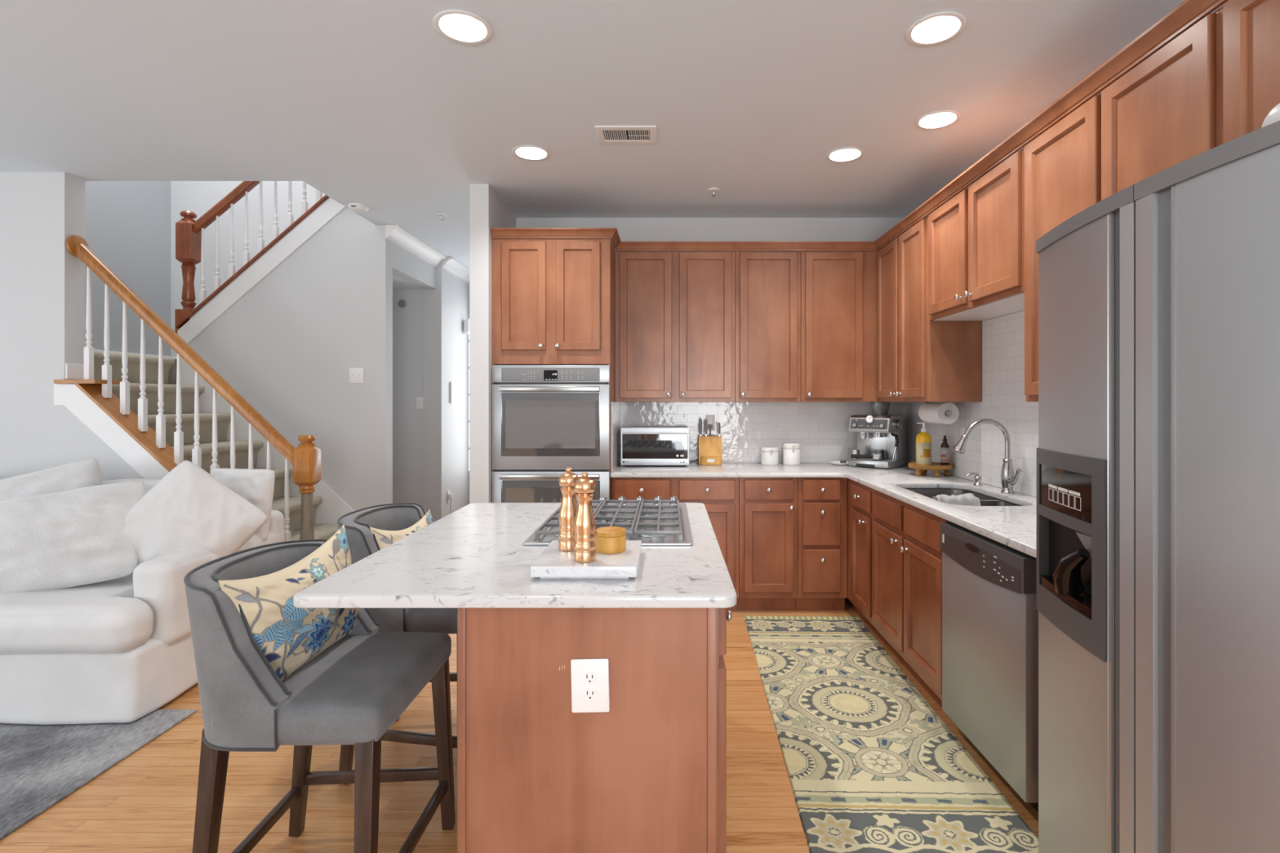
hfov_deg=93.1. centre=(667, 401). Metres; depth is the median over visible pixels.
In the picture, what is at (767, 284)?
upper cabinet
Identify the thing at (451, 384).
intercom panel
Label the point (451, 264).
trim
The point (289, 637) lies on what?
throw pillow
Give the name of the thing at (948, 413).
paper towel roll
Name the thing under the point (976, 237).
upper cabinet
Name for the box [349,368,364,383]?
light switch
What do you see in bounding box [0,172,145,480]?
wall
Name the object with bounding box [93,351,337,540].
staircase
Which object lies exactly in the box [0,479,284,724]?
sofa
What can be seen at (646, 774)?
kitchen island
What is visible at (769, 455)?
canister
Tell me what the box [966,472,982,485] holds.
soap dispenser
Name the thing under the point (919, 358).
upper cabinet
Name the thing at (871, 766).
runner rug
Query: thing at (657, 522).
gas cooktop
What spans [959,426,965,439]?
electrical outlet
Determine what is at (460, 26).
recessed light
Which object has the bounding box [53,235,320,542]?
stair railing
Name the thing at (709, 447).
knife block
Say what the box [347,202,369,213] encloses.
smoke detector
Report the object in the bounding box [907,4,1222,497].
wall
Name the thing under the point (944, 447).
bottle
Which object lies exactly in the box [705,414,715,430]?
electrical outlet
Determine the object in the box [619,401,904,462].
tiled wall
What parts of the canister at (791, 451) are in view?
lid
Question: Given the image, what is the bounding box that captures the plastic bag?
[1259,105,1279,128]
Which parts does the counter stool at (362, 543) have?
leg, backrest, seat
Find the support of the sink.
in the countertop at (1015, 527)
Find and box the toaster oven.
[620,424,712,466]
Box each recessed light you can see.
[432,8,493,44]
[511,144,550,160]
[825,146,864,162]
[905,11,967,46]
[914,109,960,129]
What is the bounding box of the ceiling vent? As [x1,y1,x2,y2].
[595,125,657,143]
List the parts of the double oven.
handle, handle, door, door glass, door, door glass, touch panel, control panel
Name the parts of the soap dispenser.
spout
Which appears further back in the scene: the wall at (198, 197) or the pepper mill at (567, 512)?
the wall at (198, 197)
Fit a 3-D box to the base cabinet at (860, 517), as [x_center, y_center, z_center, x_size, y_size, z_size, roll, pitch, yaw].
[1.439,0.928,3.961,0.652,0.882,1.078,0,0,0]
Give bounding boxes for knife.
[699,418,702,435]
[704,419,707,434]
[718,422,720,435]
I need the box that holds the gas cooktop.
[523,495,693,546]
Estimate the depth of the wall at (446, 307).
5.84 m
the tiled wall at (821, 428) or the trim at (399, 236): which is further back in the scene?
the trim at (399, 236)
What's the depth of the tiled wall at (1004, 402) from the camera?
3.26 m
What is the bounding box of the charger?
[448,493,453,513]
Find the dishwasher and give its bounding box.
[940,520,1038,812]
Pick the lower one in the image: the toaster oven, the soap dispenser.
the soap dispenser
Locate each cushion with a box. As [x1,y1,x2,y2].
[0,565,153,654]
[102,479,159,493]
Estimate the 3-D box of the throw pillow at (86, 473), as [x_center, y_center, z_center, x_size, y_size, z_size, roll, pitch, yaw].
[-3.260,0.570,3.133,0.693,0.539,0.250,0,0,-3]
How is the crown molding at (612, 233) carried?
attached to the tall cabinet at (553, 299)
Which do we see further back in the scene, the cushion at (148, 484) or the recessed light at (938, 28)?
the cushion at (148, 484)
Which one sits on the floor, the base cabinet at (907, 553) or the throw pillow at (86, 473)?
the base cabinet at (907, 553)
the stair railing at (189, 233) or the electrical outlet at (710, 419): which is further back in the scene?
the stair railing at (189, 233)
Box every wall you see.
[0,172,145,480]
[85,181,170,414]
[170,181,423,508]
[181,196,392,511]
[423,262,468,522]
[468,284,469,504]
[469,184,515,503]
[515,217,903,252]
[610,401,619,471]
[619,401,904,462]
[904,310,1038,497]
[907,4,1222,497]
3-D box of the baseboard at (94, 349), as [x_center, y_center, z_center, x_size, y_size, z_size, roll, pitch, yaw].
[-4.702,-0.388,4.820,0.014,0.085,1.840,0,0,0]
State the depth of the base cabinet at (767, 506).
3.91 m
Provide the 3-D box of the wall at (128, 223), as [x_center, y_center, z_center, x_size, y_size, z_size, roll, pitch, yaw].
[-4.760,-1.280,4.805,0.100,5.300,2.090,0,0,0]
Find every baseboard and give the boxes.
[65,363,84,379]
[93,349,171,357]
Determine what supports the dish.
on the countertop at (1015, 527)
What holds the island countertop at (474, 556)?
on the kitchen island
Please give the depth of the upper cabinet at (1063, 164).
2.30 m
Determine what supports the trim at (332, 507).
attached to the wall at (289, 346)
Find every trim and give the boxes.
[53,383,168,479]
[177,197,346,343]
[180,356,354,524]
[385,225,446,267]
[441,257,469,284]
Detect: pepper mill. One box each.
[558,466,578,551]
[573,471,595,563]
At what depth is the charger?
5.90 m
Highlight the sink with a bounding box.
[906,488,1021,506]
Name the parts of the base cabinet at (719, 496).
drawer, drawer, door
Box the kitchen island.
[457,608,732,852]
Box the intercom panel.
[449,382,454,403]
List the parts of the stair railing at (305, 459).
handrail, newel post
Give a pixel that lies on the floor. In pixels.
(145, 802)
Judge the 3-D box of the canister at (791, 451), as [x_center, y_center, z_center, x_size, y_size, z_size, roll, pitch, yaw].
[0.905,0.378,4.420,0.128,0.155,0.128,0,0,40]
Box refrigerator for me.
[1035,120,1279,852]
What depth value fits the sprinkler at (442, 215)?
4.44 m
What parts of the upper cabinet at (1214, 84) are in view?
door, door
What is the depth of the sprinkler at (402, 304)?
5.74 m
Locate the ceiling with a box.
[0,0,1184,267]
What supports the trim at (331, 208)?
attached to the wall at (289, 346)
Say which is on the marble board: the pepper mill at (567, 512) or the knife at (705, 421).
the pepper mill at (567, 512)
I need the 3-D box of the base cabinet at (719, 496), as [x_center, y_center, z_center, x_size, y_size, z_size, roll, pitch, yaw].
[0.050,0.928,4.194,0.824,0.882,0.652,0,0,0]
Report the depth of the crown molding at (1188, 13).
2.47 m
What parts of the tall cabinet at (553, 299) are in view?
door, door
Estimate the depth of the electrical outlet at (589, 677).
1.44 m
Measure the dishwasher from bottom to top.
0.878 m
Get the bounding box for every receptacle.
[582,672,596,684]
[582,688,596,700]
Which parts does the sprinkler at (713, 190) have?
plate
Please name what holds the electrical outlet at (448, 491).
attached to the wall at (446, 307)
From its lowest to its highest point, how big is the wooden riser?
0.071 m
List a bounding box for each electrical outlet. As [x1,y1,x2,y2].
[447,490,450,502]
[570,658,609,712]
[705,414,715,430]
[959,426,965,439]
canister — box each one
[760,446,778,465]
[782,442,800,465]
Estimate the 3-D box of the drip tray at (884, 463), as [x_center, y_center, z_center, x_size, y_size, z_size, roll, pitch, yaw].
[1.482,0.425,4.284,0.412,0.049,0.413,0,0,0]
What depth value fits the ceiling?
2.73 m
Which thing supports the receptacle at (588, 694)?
attached to the electrical outlet at (589, 677)
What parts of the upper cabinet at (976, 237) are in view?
door, knob, knob, door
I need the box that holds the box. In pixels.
[595,526,626,554]
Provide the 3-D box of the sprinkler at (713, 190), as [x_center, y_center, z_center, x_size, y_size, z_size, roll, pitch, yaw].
[0.300,-1.355,3.930,0.076,0.040,0.076,0,0,0]
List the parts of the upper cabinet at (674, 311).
door, door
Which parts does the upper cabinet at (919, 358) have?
door, door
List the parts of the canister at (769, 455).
lid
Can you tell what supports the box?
on the marble board
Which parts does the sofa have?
arm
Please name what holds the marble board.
on the island countertop at (474, 556)
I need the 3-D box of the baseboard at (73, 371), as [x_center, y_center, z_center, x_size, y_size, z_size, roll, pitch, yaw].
[-3.603,-0.183,3.693,0.012,0.094,0.123,0,0,0]
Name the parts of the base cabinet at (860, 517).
knob, drawer, door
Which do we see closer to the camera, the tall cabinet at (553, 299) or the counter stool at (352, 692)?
the counter stool at (352, 692)
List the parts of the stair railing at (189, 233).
newel post, handrail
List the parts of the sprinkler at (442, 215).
plate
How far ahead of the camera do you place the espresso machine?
4.22 m
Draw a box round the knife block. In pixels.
[697,435,722,465]
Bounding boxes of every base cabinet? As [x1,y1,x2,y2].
[611,477,738,610]
[737,477,797,610]
[795,477,847,610]
[844,478,884,644]
[871,488,951,708]
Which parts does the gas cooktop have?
knob, burner, knob, knob, burner, burner, knob, knob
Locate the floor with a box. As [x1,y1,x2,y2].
[0,600,1038,852]
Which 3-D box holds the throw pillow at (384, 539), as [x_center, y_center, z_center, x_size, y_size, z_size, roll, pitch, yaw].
[-1.004,0.617,2.396,0.159,0.346,0.501,0,0,8]
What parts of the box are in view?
lid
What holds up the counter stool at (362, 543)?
on the floor
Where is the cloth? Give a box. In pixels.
[932,493,980,506]
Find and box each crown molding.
[489,227,620,248]
[615,0,1228,251]
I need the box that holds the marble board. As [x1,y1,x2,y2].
[530,540,641,578]
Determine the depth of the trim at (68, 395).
3.62 m
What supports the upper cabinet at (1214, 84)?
attached to the wall at (1222, 5)
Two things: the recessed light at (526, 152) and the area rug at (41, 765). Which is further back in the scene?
the recessed light at (526, 152)
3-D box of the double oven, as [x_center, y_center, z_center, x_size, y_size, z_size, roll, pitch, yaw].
[-0.748,0.412,4.142,0.753,1.296,0.616,0,0,0]
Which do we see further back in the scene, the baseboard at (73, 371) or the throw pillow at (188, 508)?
the baseboard at (73, 371)
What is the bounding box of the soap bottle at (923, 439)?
[915,422,931,465]
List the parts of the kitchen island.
corner post, corner post, frame, drawer, door, knob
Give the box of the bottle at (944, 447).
[940,435,949,465]
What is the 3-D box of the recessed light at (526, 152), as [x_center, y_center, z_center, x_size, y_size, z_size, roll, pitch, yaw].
[-0.751,-1.415,3.343,0.208,0.094,0.208,0,0,0]
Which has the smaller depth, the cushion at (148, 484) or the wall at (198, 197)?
the cushion at (148, 484)
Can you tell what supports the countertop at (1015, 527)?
on the base cabinet
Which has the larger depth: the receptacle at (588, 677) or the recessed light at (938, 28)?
the recessed light at (938, 28)
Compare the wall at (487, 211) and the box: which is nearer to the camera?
the box
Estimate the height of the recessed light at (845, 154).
0.094 m
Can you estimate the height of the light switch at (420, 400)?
0.115 m
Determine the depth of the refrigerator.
1.11 m
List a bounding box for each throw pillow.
[0,458,102,502]
[0,480,146,593]
[123,460,267,565]
[209,468,275,540]
[217,524,359,681]
[369,510,433,549]
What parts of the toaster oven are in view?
door frame, door glass, power cord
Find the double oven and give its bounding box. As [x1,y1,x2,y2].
[491,364,609,502]
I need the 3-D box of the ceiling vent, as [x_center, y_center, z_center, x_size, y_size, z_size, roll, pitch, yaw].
[-0.208,-1.371,3.115,0.304,0.008,0.200,0,0,0]
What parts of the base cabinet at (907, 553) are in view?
drawer, door, knob, knob, drawer, door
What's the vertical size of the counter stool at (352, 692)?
0.943 m
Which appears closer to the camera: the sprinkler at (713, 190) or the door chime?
the sprinkler at (713, 190)
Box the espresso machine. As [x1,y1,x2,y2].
[848,401,906,468]
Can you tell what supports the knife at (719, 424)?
on the knife block
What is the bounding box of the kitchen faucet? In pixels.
[952,418,1022,493]
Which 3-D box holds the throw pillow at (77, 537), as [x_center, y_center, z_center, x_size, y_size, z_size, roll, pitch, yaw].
[-2.901,0.655,2.873,0.762,0.523,0.330,0,0,-14]
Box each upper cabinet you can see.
[614,251,734,401]
[734,251,800,401]
[800,251,878,401]
[876,216,982,401]
[928,147,1024,320]
[1024,92,1101,401]
[1101,0,1279,199]
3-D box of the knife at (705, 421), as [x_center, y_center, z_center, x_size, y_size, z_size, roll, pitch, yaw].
[0.281,0.189,4.420,0.018,0.122,0.020,0,0,0]
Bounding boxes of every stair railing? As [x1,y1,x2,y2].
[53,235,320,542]
[174,181,328,333]
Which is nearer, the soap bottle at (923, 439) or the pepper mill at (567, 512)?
the pepper mill at (567, 512)
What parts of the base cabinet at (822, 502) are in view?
drawer, drawer, drawer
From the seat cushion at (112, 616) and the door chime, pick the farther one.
the door chime
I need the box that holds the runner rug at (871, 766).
[743,615,1038,852]
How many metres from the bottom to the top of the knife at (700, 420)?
0.128 m
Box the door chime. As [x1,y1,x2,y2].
[462,320,469,333]
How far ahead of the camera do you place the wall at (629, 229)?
4.53 m
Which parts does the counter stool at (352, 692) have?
leg, backrest, leg, seat, leg, leg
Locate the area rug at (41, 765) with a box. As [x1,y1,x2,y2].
[0,709,196,839]
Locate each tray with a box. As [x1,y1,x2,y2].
[848,457,905,468]
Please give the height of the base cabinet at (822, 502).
0.882 m
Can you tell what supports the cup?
on the espresso machine
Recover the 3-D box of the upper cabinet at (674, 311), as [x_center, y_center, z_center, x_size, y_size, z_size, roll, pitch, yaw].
[0.052,-0.525,4.349,0.837,1.050,0.352,0,0,0]
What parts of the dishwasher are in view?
control panel, kick plate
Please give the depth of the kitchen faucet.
3.02 m
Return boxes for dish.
[830,461,848,465]
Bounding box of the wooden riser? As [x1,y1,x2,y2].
[908,462,952,477]
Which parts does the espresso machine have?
handle, control panel, steam knob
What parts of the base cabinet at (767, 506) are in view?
drawer, door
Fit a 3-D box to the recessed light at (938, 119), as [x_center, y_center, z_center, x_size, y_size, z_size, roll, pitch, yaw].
[1.314,-1.415,2.951,0.208,0.094,0.208,0,0,0]
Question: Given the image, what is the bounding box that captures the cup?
[851,448,859,458]
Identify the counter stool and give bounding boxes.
[183,539,455,852]
[337,502,457,784]
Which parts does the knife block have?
label plate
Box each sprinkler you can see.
[398,299,406,307]
[436,213,448,220]
[707,187,719,196]
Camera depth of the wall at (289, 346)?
4.71 m
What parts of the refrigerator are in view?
dispenser rail, dispenser panel, freezer door, handle, handle, fridge door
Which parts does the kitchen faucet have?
spout, lever handle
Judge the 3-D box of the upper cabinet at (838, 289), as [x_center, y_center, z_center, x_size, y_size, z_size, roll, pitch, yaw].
[1.199,-0.525,4.349,0.538,1.050,0.352,0,0,0]
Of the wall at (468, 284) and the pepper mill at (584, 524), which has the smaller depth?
the pepper mill at (584, 524)
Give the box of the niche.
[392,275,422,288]
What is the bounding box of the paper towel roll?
[918,401,959,424]
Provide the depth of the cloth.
2.96 m
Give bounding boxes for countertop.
[293,502,737,608]
[610,462,1036,558]
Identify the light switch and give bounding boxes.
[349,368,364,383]
[416,396,423,408]
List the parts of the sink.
bowl, bowl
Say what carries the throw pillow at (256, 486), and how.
on the sofa
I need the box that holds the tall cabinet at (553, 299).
[492,238,614,499]

